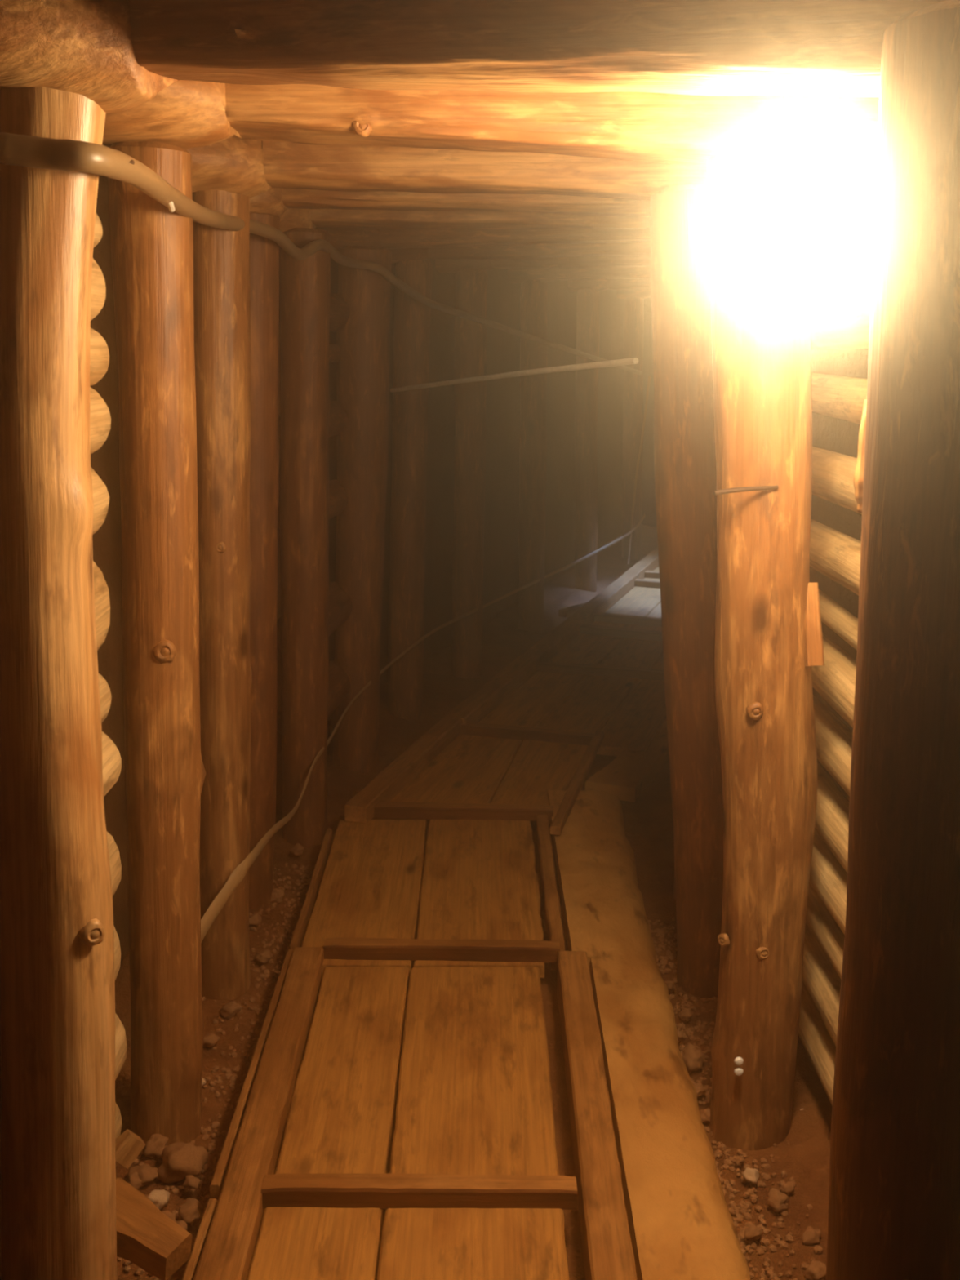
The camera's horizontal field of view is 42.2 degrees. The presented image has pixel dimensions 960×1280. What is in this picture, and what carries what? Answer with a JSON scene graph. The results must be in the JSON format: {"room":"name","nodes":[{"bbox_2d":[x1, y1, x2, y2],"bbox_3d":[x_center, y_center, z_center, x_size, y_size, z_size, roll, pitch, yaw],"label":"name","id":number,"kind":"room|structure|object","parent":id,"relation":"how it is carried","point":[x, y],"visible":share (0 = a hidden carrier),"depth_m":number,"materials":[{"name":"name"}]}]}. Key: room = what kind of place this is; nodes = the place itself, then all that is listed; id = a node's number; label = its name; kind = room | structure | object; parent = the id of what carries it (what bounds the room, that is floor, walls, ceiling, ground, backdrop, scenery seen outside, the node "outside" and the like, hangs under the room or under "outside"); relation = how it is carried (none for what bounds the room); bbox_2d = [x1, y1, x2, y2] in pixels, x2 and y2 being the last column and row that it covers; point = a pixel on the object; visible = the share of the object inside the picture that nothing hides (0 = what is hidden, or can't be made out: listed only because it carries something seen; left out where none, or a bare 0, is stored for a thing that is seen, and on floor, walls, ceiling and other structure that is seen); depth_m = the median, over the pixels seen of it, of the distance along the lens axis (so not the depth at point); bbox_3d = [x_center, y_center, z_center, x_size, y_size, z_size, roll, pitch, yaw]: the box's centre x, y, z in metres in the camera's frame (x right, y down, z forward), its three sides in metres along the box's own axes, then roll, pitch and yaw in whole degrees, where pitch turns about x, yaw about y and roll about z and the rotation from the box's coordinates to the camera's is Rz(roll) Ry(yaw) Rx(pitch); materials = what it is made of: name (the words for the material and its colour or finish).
{"room":"mine tunnel","nodes":[
{"label":"mine tunnel","id":0,"kind":"room"},
{"bbox_2d":[89,143,644,964],"bbox_3d":[-0.302,-0.615,4.602,1.056,2.122,11.297,3,14,11],"label":"wall","id":1,"kind":"structure","parent":0,"point":[501,508],"depth_m":6.01,"materials":[{"name":"wood"}]},
{"bbox_2d":[390,357,638,392],"bbox_3d":[0.026,-0.716,3.406,0.017,0.127,1.500,-6,15,-24],"label":"metal rod","id":2,"kind":"object","parent":1,"relation":"attached to","point":[633,360],"visible":1,"depth_m":3.19,"materials":[{"name":"metal"}]},
{"bbox_2d":[115,524,832,1279],"bbox_3d":[0.643,0.382,4.850,2.704,0.168,11.637,3,14,11],"label":"floor","id":3,"kind":"structure","parent":0,"point":[648,822],"depth_m":2.90,"materials":[{"name":"soil"}]},
{"bbox_2d":[0,86,117,1279],"bbox_3d":[-0.547,0.229,1.600,0.257,1.818,0.156,-1,13,-3],"label":"log post","id":4,"kind":"object","parent":3,"relation":"on","point":[57,977],"visible":0.8,"depth_m":1.52,"materials":[{"name":"brown wood"}]},
{"bbox_2d":[102,731,121,796],"bbox_3d":[-0.644,0.251,1.807,0.117,0.120,0.480,0,13,1],"label":"log","id":5,"kind":"object","parent":4,"relation":"attached to","point":[111,757],"visible":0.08,"depth_m":1.99,"materials":[{"name":"brown wood"}]},
{"bbox_2d":[98,673,111,723],"bbox_3d":[-0.669,0.157,1.816,0.112,0.113,0.540,0,13,1],"label":"pole","id":6,"kind":"object","parent":5,"relation":"on","point":[105,696],"visible":0.06,"depth_m":2.04,"materials":[{"name":"brown wood"}]},
{"bbox_2d":[93,560,110,650],"bbox_3d":[-0.717,0.002,1.779,0.243,0.244,0.540,0,13,1],"label":"pole","id":7,"kind":"object","parent":6,"relation":"on","point":[102,602],"visible":0.06,"depth_m":1.99,"materials":[{"name":"brown wood"}]},
{"bbox_2d":[90,466,109,534],"bbox_3d":[-0.650,-0.167,1.708,0.152,0.149,0.480,0,13,1],"label":"pole","id":8,"kind":"object","parent":7,"relation":"on","point":[100,494],"visible":0.08,"depth_m":1.89,"materials":[{"name":"brown wood"}]},
{"bbox_2d":[89,386,111,453],"bbox_3d":[-0.646,-0.289,1.709,0.128,0.124,0.540,0,13,1],"label":"pole","id":9,"kind":"object","parent":8,"relation":"on","point":[100,414],"visible":0.12,"depth_m":1.91,"materials":[{"name":"brown wood"}]},
{"bbox_2d":[89,327,109,386],"bbox_3d":[-0.630,-0.383,1.687,0.102,0.103,0.540,0,13,1],"label":"pole","id":10,"kind":"object","parent":9,"relation":"on","point":[99,349],"visible":0.06,"depth_m":1.90,"materials":[{"name":"brown wood"}]},
{"bbox_2d":[90,257,106,320],"bbox_3d":[-0.615,-0.473,1.635,0.114,0.116,0.480,0,13,1],"label":"pole","id":11,"kind":"object","parent":10,"relation":"on","point":[98,292],"visible":0.06,"depth_m":1.83,"materials":[{"name":"brown wood"}]},
{"bbox_2d":[93,212,102,247],"bbox_3d":[-0.617,-0.570,1.643,0.080,0.079,0.540,0,13,1],"label":"pole","id":12,"kind":"object","parent":11,"relation":"on","point":[98,233],"visible":0.04,"depth_m":1.88,"materials":[{"name":"brown wood"}]},
{"bbox_2d":[0,1102,121,1279],"bbox_3d":[-0.733,0.928,2.000,0.170,0.171,0.540,0,13,1],"label":"pole","id":13,"kind":"object","parent":3,"relation":"on","point":[117,1114],"visible":0.02,"depth_m":2.23,"materials":[{"name":"brown wood"}]},
{"bbox_2d":[0,1013,126,1274],"bbox_3d":[-0.705,0.747,1.925,0.196,0.195,0.480,0,13,1],"label":"pole","id":14,"kind":"object","parent":13,"relation":"on","point":[120,1034],"visible":0.05,"depth_m":2.10,"materials":[{"name":"brown wood"}]},
{"bbox_2d":[0,924,120,1173],"bbox_3d":[-0.719,0.604,1.922,0.203,0.200,0.540,0,13,1],"label":"pole","id":15,"kind":"object","parent":14,"relation":"on","point":[117,943],"visible":0.06,"depth_m":2.14,"materials":[{"name":"brown wood"}]},
{"bbox_2d":[0,831,121,1052],"bbox_3d":[-0.709,0.442,1.884,0.190,0.196,0.540,0,13,1],"label":"pole","id":16,"kind":"object","parent":15,"relation":"on","point":[113,851],"visible":0.05,"depth_m":2.10,"materials":[{"name":"brown wood"}]},
{"bbox_2d":[115,1083,130,1098],"bbox_3d":[-0.700,0.900,2.476,0.045,0.038,0.045,11,17,39],"label":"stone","id":17,"kind":"object","parent":3,"relation":"on","point":[124,1092],"visible":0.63,"depth_m":2.46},
{"bbox_2d":[115,1128,146,1168],"bbox_3d":[-0.608,0.872,2.140,0.059,0.058,0.036,-9,16,-33],"label":"chunk","id":18,"kind":"object","parent":3,"relation":"on","point":[128,1145],"visible":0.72,"depth_m":2.13,"materials":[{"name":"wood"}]},
{"bbox_2d":[126,1172,142,1190],"bbox_3d":[-0.616,0.964,2.214,0.032,0.032,0.030,10,16,35],"label":"stone","id":19,"kind":"object","parent":3,"relation":"on","point":[133,1180],"visible":0.69,"depth_m":2.21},
{"bbox_2d":[128,1163,158,1187],"bbox_3d":[-0.603,0.959,2.230,0.054,0.036,0.046,-1,13,-6],"label":"stone","id":20,"kind":"object","parent":3,"relation":"on","point":[147,1174],"visible":0.88,"depth_m":2.22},
{"bbox_2d":[115,1177,191,1279],"bbox_3d":[-0.530,0.914,1.924,0.175,0.072,0.108,7,15,28],"label":"wood block","id":21,"kind":"object","parent":3,"relation":"on","point":[147,1237],"visible":0.76,"depth_m":1.90,"materials":[{"name":"brown wood"}]},
{"bbox_2d":[142,1133,168,1159],"bbox_3d":[-0.603,0.939,2.311,0.048,0.042,0.052,-1,13,-4],"label":"stone","id":22,"kind":"object","parent":3,"relation":"on","point":[155,1145],"visible":0.91,"depth_m":2.29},
{"bbox_2d":[107,141,205,1149],"bbox_3d":[-0.562,0.094,2.180,0.206,1.807,0.139,-2,14,-7],"label":"log post","id":23,"kind":"object","parent":3,"relation":"on","point":[152,246],"visible":0.95,"depth_m":2.11,"materials":[{"name":"brown wood"}]},
{"bbox_2d":[0,132,641,374],"bbox_3d":[0.072,-1.183,4.821,0.536,0.475,7.335,3,14,11],"label":"cable","id":24,"kind":"object","parent":23,"relation":"attached to","point":[23,150],"visible":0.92,"depth_m":1.66,"materials":[{"name":"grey rubber"}]},
{"bbox_2d":[626,375,650,564],"bbox_3d":[1.002,-1.064,7.868,0.116,1.184,0.014,0,13,0],"label":"hanging wire","id":25,"kind":"object","parent":24,"relation":"hanging from","point":[649,377],"visible":1,"depth_m":7.86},
{"bbox_2d":[102,80,879,167],"bbox_3d":[-0.012,-0.841,1.948,1.356,0.201,0.245,-1,13,-4],"label":"beam","id":26,"kind":"structure","parent":23,"relation":"on","point":[676,129],"depth_m":1.91,"materials":[{"name":"brown wood"}]},
{"bbox_2d":[146,1189,169,1209],"bbox_3d":[-0.561,0.971,2.164,0.039,0.037,0.036,1,13,2],"label":"stone","id":27,"kind":"object","parent":3,"relation":"on","point":[161,1197],"visible":0.73,"depth_m":2.15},
{"bbox_2d":[161,1210,176,1222],"bbox_3d":[-0.535,0.987,2.111,0.043,0.040,0.047,1,13,5],"label":"stone","id":28,"kind":"object","parent":3,"relation":"on","point":[171,1215],"visible":0.2,"depth_m":2.11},
{"bbox_2d":[157,1142,208,1182],"bbox_3d":[-0.541,0.945,2.260,0.088,0.063,0.082,4,14,16],"label":"stone","id":29,"kind":"object","parent":3,"relation":"on","point":[180,1160],"visible":0.99,"depth_m":2.23,"materials":[{"name":"stone"}]},
{"bbox_2d":[177,1197,203,1225],"bbox_3d":[-0.497,0.982,2.139,0.042,0.036,0.043,11,18,40],"label":"stone","id":30,"kind":"object","parent":3,"relation":"on","point":[190,1211],"visible":0.98,"depth_m":2.13,"materials":[{"name":"stone"}]},
{"bbox_2d":[182,1174,200,1189],"bbox_3d":[-0.513,0.965,2.215,0.031,0.021,0.026,7,15,26],"label":"stone","id":31,"kind":"object","parent":3,"relation":"on","point":[191,1182],"visible":1,"depth_m":2.21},
{"bbox_2d":[182,1198,217,1279],"bbox_3d":[-0.446,0.990,1.974,0.017,0.076,0.220,0,13,1],"label":"edge lath","id":32,"kind":"object","parent":3,"relation":"on","point":[207,1216],"visible":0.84,"depth_m":1.98,"materials":[{"name":"brown wood"}]},
{"bbox_2d":[203,1033,220,1047],"bbox_3d":[-0.579,0.858,2.663,0.036,0.031,0.044,7,15,28],"label":"stone","id":33,"kind":"object","parent":3,"relation":"on","point":[210,1040],"visible":0.87,"depth_m":2.65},
{"bbox_2d":[117,862,315,1279],"bbox_3d":[-0.593,0.862,2.723,0.268,0.061,1.910,0,13,0],"label":"gravel","id":34,"kind":"object","parent":3,"relation":"on","point":[211,1148],"visible":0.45,"depth_m":2.72,"materials":[{"name":"gravel"}]},
{"bbox_2d":[191,189,253,999],"bbox_3d":[-0.567,-0.033,2.716,0.205,1.807,0.131,0,13,-1],"label":"log post","id":35,"kind":"object","parent":3,"relation":"on","point":[221,257],"visible":0.7,"depth_m":2.64,"materials":[{"name":"brown wood"}]},
{"bbox_2d":[220,1000,242,1018],"bbox_3d":[-0.559,0.827,2.785,0.041,0.035,0.042,12,18,41],"label":"stone","id":36,"kind":"object","parent":3,"relation":"on","point":[230,1009],"visible":1,"depth_m":2.78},
{"bbox_2d":[248,913,262,925],"bbox_3d":[-0.584,0.723,3.218,0.042,0.031,0.043,-5,14,-21],"label":"stone","id":37,"kind":"object","parent":3,"relation":"on","point":[255,919],"visible":0.85,"depth_m":3.21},
{"bbox_2d":[255,949,272,963],"bbox_3d":[-0.526,0.769,3.030,0.041,0.030,0.040,-1,13,-5],"label":"stone","id":38,"kind":"object","parent":3,"relation":"on","point":[264,956],"visible":1,"depth_m":3.02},
{"bbox_2d":[248,212,279,909],"bbox_3d":[-0.579,-0.138,3.153,0.207,1.807,0.126,0,13,0],"label":"log post","id":39,"kind":"object","parent":3,"relation":"on","point":[264,251],"visible":0.41,"depth_m":3.09,"materials":[{"name":"brown wood"}]},
{"bbox_2d":[249,187,649,215],"bbox_3d":[0.010,-1.059,2.911,1.340,0.144,0.243,0,13,0],"label":"beam","id":40,"kind":"structure","parent":39,"relation":"on","point":[276,201],"depth_m":2.90,"materials":[{"name":"brown wood"}]},
{"bbox_2d":[270,888,284,903],"bbox_3d":[-0.550,0.689,3.358,0.048,0.039,0.046,1,13,6],"label":"stone","id":41,"kind":"object","parent":3,"relation":"on","point":[277,894],"visible":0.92,"depth_m":3.34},
{"bbox_2d":[290,843,303,855],"bbox_3d":[-0.537,0.617,3.668,0.037,0.034,0.036,10,17,36],"label":"stone","id":42,"kind":"object","parent":3,"relation":"on","point":[298,850],"visible":1,"depth_m":3.66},
{"bbox_2d":[279,227,330,847],"bbox_3d":[-0.509,-0.254,3.641,0.194,1.806,0.145,1,13,3],"label":"log post","id":43,"kind":"object","parent":3,"relation":"on","point":[304,284],"visible":0.94,"depth_m":3.57,"materials":[{"name":"brown wood"}]},
{"bbox_2d":[278,208,649,231],"bbox_3d":[0.040,-1.174,3.399,1.360,0.132,0.237,0,13,0],"label":"beam","id":44,"kind":"structure","parent":43,"relation":"on","point":[292,218],"depth_m":3.38,"materials":[{"name":"brown wood"}]},
{"bbox_2d":[289,828,332,949],"bbox_3d":[-0.442,0.671,3.312,0.018,0.075,0.717,0,13,0],"label":"edge lath","id":45,"kind":"object","parent":3,"relation":"on","point":[297,939],"visible":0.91,"depth_m":3.26,"materials":[{"name":"brown wood"}]},
{"bbox_2d":[332,245,391,773],"bbox_3d":[-0.405,-0.406,4.277,0.234,1.808,0.189,4,14,17],"label":"log post","id":46,"kind":"object","parent":3,"relation":"on","point":[363,342],"visible":0.83,"depth_m":4.18,"materials":[{"name":"brown wood"}]},
{"bbox_2d":[276,582,352,653],"bbox_3d":[-0.536,-0.073,4.084,0.150,0.152,0.545,2,14,8],"label":"pole","id":47,"kind":"object","parent":46,"relation":"attached to","point":[340,606],"visible":0.28,"depth_m":4.11,"materials":[{"name":"brown wood"}]},
{"bbox_2d":[315,226,650,250],"bbox_3d":[0.159,-1.286,3.870,1.460,0.126,0.154,5,14,18],"label":"beam","id":48,"kind":"structure","parent":46,"relation":"on","point":[389,238],"depth_m":3.89,"materials":[{"name":"brown wood"}]},
{"bbox_2d":[386,259,432,719],"bbox_3d":[-0.278,-0.543,4.857,0.201,1.806,0.146,-2,14,-8],"label":"log post","id":49,"kind":"object","parent":3,"relation":"on","point":[411,336],"visible":0.93,"depth_m":4.79,"materials":[{"name":"brown wood"}]},
{"bbox_2d":[381,241,650,263],"bbox_3d":[0.289,-1.425,4.452,1.460,0.128,0.151,5,14,18],"label":"beam","id":50,"kind":"structure","parent":49,"relation":"on","point":[635,249],"depth_m":4.46,"materials":[{"name":"brown wood"}]},
{"bbox_2d":[193,801,637,1279],"bbox_3d":[-0.093,0.821,2.663,0.683,0.105,2.402,0,13,0],"label":"walkway","id":51,"kind":"object","parent":3,"relation":"on","point":[473,1188],"visible":0.98,"depth_m":2.40,"materials":[{"name":"brown wood"}]},
{"bbox_2d":[209,949,293,1199],"bbox_3d":[-0.446,0.858,2.525,0.018,0.076,0.845,0,13,0],"label":"edge lath","id":52,"kind":"object","parent":51,"relation":"attached to","point":[217,1182],"visible":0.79,"depth_m":2.36,"materials":[{"name":"brown wood"}]},
{"bbox_2d":[200,513,645,942],"bbox_3d":[0.081,0.032,5.351,0.341,0.393,6.039,4,14,16],"label":"cable","id":53,"kind":"object","parent":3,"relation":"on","point":[239,873],"visible":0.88,"depth_m":3.25,"materials":[{"name":"rubber"}]},
{"bbox_2d":[452,268,488,678],"bbox_3d":[-0.047,-0.689,5.470,0.143,1.802,0.139,1,13,0],"label":"log post","id":54,"kind":"object","parent":3,"relation":"on","point":[471,284],"visible":0.95,"depth_m":5.41,"materials":[{"name":"brown wood"}]},
{"bbox_2d":[435,256,650,273],"bbox_3d":[0.524,-1.571,5.067,1.460,0.128,0.154,5,14,18],"label":"beam","id":55,"kind":"structure","parent":54,"relation":"on","point":[442,266],"depth_m":5.11,"materials":[{"name":"brown wood"}]},
{"bbox_2d":[344,546,666,835],"bbox_3d":[0.871,-0.082,6.338,0.773,0.101,5.883,4,14,18],"label":"walkway","id":56,"kind":"object","parent":3,"relation":"on","point":[593,685],"visible":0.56,"depth_m":4.75,"materials":[{"name":"brown wood"}]},
{"bbox_2d":[558,602,586,617],"bbox_3d":[0.530,-0.167,6.733,0.051,0.040,0.280,11,18,40],"label":"board","id":57,"kind":"object","parent":56,"relation":"attached to","point":[567,611],"visible":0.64,"depth_m":6.65,"materials":[{"name":"brown wood"}]},
{"bbox_2d":[518,280,547,633],"bbox_3d":[0.271,-0.902,6.363,0.142,1.802,0.143,0,13,0],"label":"log post","id":58,"kind":"object","parent":3,"relation":"on","point":[533,293],"visible":0.95,"depth_m":6.30,"materials":[{"name":"brown wood"}]},
{"bbox_2d":[507,266,650,283],"bbox_3d":[0.849,-1.784,5.961,1.460,0.128,0.151,5,14,18],"label":"beam","id":59,"kind":"structure","parent":58,"relation":"on","point":[515,275],"depth_m":6.04,"materials":[{"name":"brown wood"}]},
{"bbox_2d":[574,288,599,591],"bbox_3d":[0.636,-1.157,7.434,0.147,1.802,0.139,-1,13,0],"label":"log post","id":60,"kind":"object","parent":3,"relation":"on","point":[588,313],"visible":0.92,"depth_m":7.38,"materials":[{"name":"brown wood"}]},
{"bbox_2d":[567,278,650,292],"bbox_3d":[1.220,-2.040,7.032,1.460,0.126,0.154,5,14,18],"label":"beam","id":61,"kind":"structure","parent":60,"relation":"on","point":[598,285],"depth_m":7.14,"materials":[{"name":"brown wood"}]},
{"bbox_2d":[585,718,669,802],"bbox_3d":[0.602,0.404,4.477,0.172,0.051,0.873,6,15,23],"label":"board","id":62,"kind":"object","parent":3,"relation":"on","point":[631,772],"visible":0.75,"depth_m":4.22,"materials":[{"name":"wood"}]},
{"bbox_2d":[622,296,644,559],"bbox_3d":[1.056,-1.435,8.599,0.146,1.802,0.142,-1,13,0],"label":"log post","id":63,"kind":"object","parent":3,"relation":"on","point":[633,307],"visible":0.9,"depth_m":8.54,"materials":[{"name":"brown wood"}]},
{"bbox_2d":[616,288,651,298],"bbox_3d":[1.629,-2.318,8.197,1.460,0.129,0.152,5,14,18],"label":"beam","id":64,"kind":"structure","parent":63,"relation":"on","point":[642,293],"depth_m":8.34,"materials":[{"name":"brown wood"}]},
{"bbox_2d":[547,790,750,1279],"bbox_3d":[0.335,0.818,2.713,0.238,0.087,2.600,0,13,0],"label":"board","id":65,"kind":"object","parent":3,"relation":"on","point":[682,1227],"visible":0.93,"depth_m":2.46,"materials":[{"name":"wood"}]},
{"bbox_2d":[679,1008,693,1021],"bbox_3d":[0.456,0.828,2.754,0.030,0.027,0.027,2,14,7],"label":"stone","id":66,"kind":"object","parent":3,"relation":"on","point":[686,1015],"visible":1,"depth_m":2.75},
{"bbox_2d":[649,183,723,998],"bbox_3d":[0.479,-0.033,2.716,0.267,1.811,0.159,0,13,0],"label":"log post","id":67,"kind":"object","parent":3,"relation":"on","point":[684,435],"visible":0.65,"depth_m":2.62,"materials":[{"name":"brown wood"}]},
{"bbox_2d":[186,134,706,199],"bbox_3d":[-0.020,-0.958,2.466,1.320,0.157,0.258,0,13,0],"label":"beam","id":68,"kind":"structure","parent":67,"relation":"on","point":[235,164],"depth_m":2.45,"materials":[{"name":"brown wood"}]},
{"bbox_2d":[693,1082,706,1097],"bbox_3d":[0.432,0.894,2.477,0.036,0.024,0.035,-5,14,-19],"label":"stone","id":69,"kind":"object","parent":3,"relation":"on","point":[700,1089],"visible":0.61,"depth_m":2.46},
{"bbox_2d":[647,917,822,1279],"bbox_3d":[0.514,0.899,2.501,0.193,0.056,1.555,0,13,0],"label":"gravel","id":70,"kind":"object","parent":3,"relation":"on","point":[744,1207],"visible":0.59,"depth_m":2.26,"materials":[{"name":"gravel"}]},
{"bbox_2d":[682,1043,704,1071],"bbox_3d":[0.442,0.865,2.583,0.049,0.043,0.060,-5,14,-20],"label":"stone","id":71,"kind":"object","parent":70,"relation":"on","point":[693,1058],"visible":0.98,"depth_m":2.56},
{"bbox_2d":[699,1107,710,1123],"bbox_3d":[0.438,0.912,2.394,0.035,0.027,0.034,4,14,16],"label":"stone","id":72,"kind":"object","parent":70,"relation":"on","point":[704,1113],"visible":0.77,"depth_m":2.38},
{"bbox_2d":[734,1155,745,1165],"bbox_3d":[0.472,0.946,2.265,0.019,0.014,0.020,0,13,-2],"label":"stone","id":73,"kind":"object","parent":70,"relation":"on","point":[740,1160],"visible":1,"depth_m":2.26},
{"bbox_2d":[744,1224,762,1239],"bbox_3d":[0.457,0.988,2.079,0.030,0.024,0.029,3,14,12],"label":"stone","id":74,"kind":"object","parent":70,"relation":"on","point":[752,1232],"visible":1,"depth_m":2.07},
{"bbox_2d":[742,1167,759,1183],"bbox_3d":[0.484,0.954,2.218,0.031,0.025,0.026,11,17,40],"label":"stone","id":75,"kind":"object","parent":3,"relation":"on","point":[752,1175],"visible":1,"depth_m":2.21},
{"bbox_2d":[706,139,817,1151],"bbox_3d":[0.478,0.094,2.180,0.236,1.808,0.184,-2,14,-10],"label":"log post","id":76,"kind":"object","parent":3,"relation":"on","point":[762,358],"visible":0.89,"depth_m":2.11,"materials":[{"name":"brown wood"}]},
{"bbox_2d":[713,485,778,495],"bbox_3d":[0.427,-0.241,2.001,0.114,0.012,0.009,-4,14,-17],"label":"spike","id":77,"kind":"object","parent":76,"relation":"attached to","point":[733,490],"visible":1,"depth_m":2.00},
{"bbox_2d":[804,582,824,666],"bbox_3d":[0.562,-0.026,2.102,0.030,0.139,0.057,-2,14,-8],"label":"wedge","id":78,"kind":"object","parent":76,"relation":"attached to","point":[814,653],"visible":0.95,"depth_m":2.09,"materials":[{"name":"brown wood"}]},
{"bbox_2d":[767,1187,788,1212],"bbox_3d":[0.516,0.969,2.154,0.039,0.030,0.039,-12,18,-41],"label":"stone","id":79,"kind":"object","parent":3,"relation":"on","point":[777,1200],"visible":1,"depth_m":2.15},
{"bbox_2d":[779,1181,794,1195],"bbox_3d":[0.542,0.964,2.187,0.025,0.022,0.021,-8,15,-30],"label":"stone","id":80,"kind":"object","parent":3,"relation":"on","point":[788,1188],"visible":0.98,"depth_m":2.18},
{"bbox_2d":[802,1226,821,1244],"bbox_3d":[0.552,0.991,2.071,0.033,0.026,0.030,2,14,8],"label":"stone","id":81,"kind":"object","parent":3,"relation":"on","point":[811,1236],"visible":1,"depth_m":2.06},
{"bbox_2d":[804,1260,826,1279],"bbox_3d":[0.541,1.008,1.990,0.034,0.032,0.034,-11,17,-38],"label":"stone","id":82,"kind":"object","parent":3,"relation":"on","point":[816,1270],"visible":0.91,"depth_m":1.98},
{"bbox_2d":[798,980,835,1106],"bbox_3d":[0.678,0.828,2.212,0.097,0.092,1.320,0,14,-1],"label":"pole","id":83,"kind":"object","parent":3,"relation":"on","point":[820,1046],"visible":0.13,"depth_m":2.37,"materials":[{"name":"brown wood"}]},
{"bbox_2d":[802,923,841,1045],"bbox_3d":[0.674,0.715,2.185,0.091,0.090,1.320,0,14,0],"label":"pole","id":84,"kind":"object","parent":83,"relation":"on","point":[820,980],"visible":0.12,"depth_m":2.35,"materials":[{"name":"brown wood"}]},
{"bbox_2d":[805,882,844,979],"bbox_3d":[0.670,0.604,2.159,0.091,0.086,1.320,0,14,0],"label":"pole","id":85,"kind":"object","parent":84,"relation":"on","point":[819,920],"visible":0.11,"depth_m":2.32,"materials":[{"name":"brown wood"}]},
{"bbox_2d":[808,827,847,934],"bbox_3d":[0.675,0.499,2.134,0.098,0.097,1.320,0,13,-1],"label":"pole","id":86,"kind":"object","parent":85,"relation":"on","point":[828,877],"visible":0.12,"depth_m":2.28,"materials":[{"name":"brown wood"}]},
{"bbox_2d":[814,761,848,872],"bbox_3d":[0.677,0.393,2.108,0.084,0.092,1.320,0,13,-1],"label":"pole","id":87,"kind":"object","parent":86,"relation":"on","point":[832,814],"visible":0.22,"depth_m":2.30,"materials":[{"name":"brown wood"}]},
{"bbox_2d":[813,695,852,796],"bbox_3d":[0.674,0.271,2.079,0.088,0.088,1.320,0,13,0],"label":"pole","id":88,"kind":"object","parent":87,"relation":"on","point":[833,738],"visible":0.16,"depth_m":2.30,"materials":[{"name":"brown wood"}]},
{"bbox_2d":[811,631,856,728],"bbox_3d":[0.674,0.142,2.049,0.096,0.095,1.320,0,13,0],"label":"pole","id":89,"kind":"object","parent":88,"relation":"on","point":[834,681],"visible":0.26,"depth_m":2.26,"materials":[{"name":"brown wood"}]},
{"bbox_2d":[818,589,857,650],"bbox_3d":[0.677,0.037,2.024,0.050,0.050,1.320,0,14,-1],"label":"pole","id":90,"kind":"object","parent":89,"relation":"on","point":[836,617],"visible":0.25,"depth_m":2.29,"materials":[{"name":"brown wood"}]},
{"bbox_2d":[809,519,861,595],"bbox_3d":[0.674,-0.075,1.997,0.090,0.096,1.320,0,14,-1],"label":"pole","id":91,"kind":"object","parent":90,"relation":"on","point":[835,554],"visible":0.29,"depth_m":2.24,"materials":[{"name":"brown wood"}]},
{"bbox_2d":[812,446,862,515],"bbox_3d":[0.670,-0.215,1.964,0.102,0.093,1.320,0,13,0],"label":"pole","id":92,"kind":"object","parent":91,"relation":"on","point":[833,473],"visible":0.29,"depth_m":2.24,"materials":[{"name":"brown wood"}]},
{"bbox_2d":[811,372,867,424],"bbox_3d":[0.673,-0.361,1.929,0.084,0.086,1.320,0,13,0],"label":"pole","id":93,"kind":"object","parent":92,"relation":"on","point":[842,397],"visible":0.35,"depth_m":2.22,"materials":[{"name":"brown wood"}]},
{"bbox_2d":[810,293,870,350],"bbox_3d":[0.678,-0.490,1.898,0.096,0.098,1.320,0,13,-1],"label":"pole","id":94,"kind":"object","parent":93,"relation":"on","point":[845,325],"visible":0.38,"depth_m":2.18,"materials":[{"name":"brown wood"}]},
{"bbox_2d":[825,0,959,1279],"bbox_3d":[0.488,0.281,1.395,0.199,1.805,0.165,-2,13,-7],"label":"log post","id":95,"kind":"object","parent":3,"relation":"on","point":[894,1188],"visible":1,"depth_m":1.29,"materials":[{"name":"brown wood"}]},
{"bbox_2d":[0,0,949,113],"bbox_3d":[0.012,-0.653,1.320,1.384,0.179,0.280,1,13,4],"label":"beam","id":96,"kind":"structure","parent":95,"relation":"on","point":[117,55],"depth_m":1.29,"materials":[{"name":"brown wood"}]},
{"bbox_2d":[853,400,866,512],"bbox_3d":[0.479,-0.228,1.549,0.023,0.139,0.023,5,14,22],"label":"bark splinter","id":97,"kind":"object","parent":95,"relation":"attached to","point":[858,480],"visible":0.5,"depth_m":1.54,"materials":[{"name":"brown wood"}]},
{"bbox_2d":[641,297,814,527],"bbox_3d":[2.225,-1.885,9.934,2.150,2.100,0.100,0,13,0],"label":"wall","id":98,"kind":"structure","parent":0,"point":[648,508],"depth_m":9.93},
{"bbox_2d":[809,278,871,801],"bbox_3d":[1.613,-0.613,4.587,0.958,2.124,11.293,3,14,11],"label":"wall","id":99,"kind":"structure","parent":0,"point":[828,433],"depth_m":2.91,"materials":[{"name":"wood"}]},
{"bbox_3d":[1.101,-1.538,4.289,4.099,0.081,11.059,0,13,0],"label":"ceiling","id":100,"kind":"structure","parent":0,"visible":0},
{"bbox_2d":[710,94,875,315],"bbox_3d":[0.382,-0.610,1.458,0.210,0.444,0.210,0,13,0],"label":"pendant lamp","id":101,"kind":"object","parent":100,"relation":"hanging from","point":[791,225],"visible":0.69,"depth_m":1.41,"materials":[{"name":"beige"}]},
{"bbox_2d":[782,94,830,123],"bbox_3d":[0.382,-0.675,1.443,0.054,0.136,0.054,0,13,0],"label":"lamp","id":102,"kind":"object","parent":101,"relation":"attached to","point":[797,108],"depth_m":1.44,"materials":[{"name":"white"}]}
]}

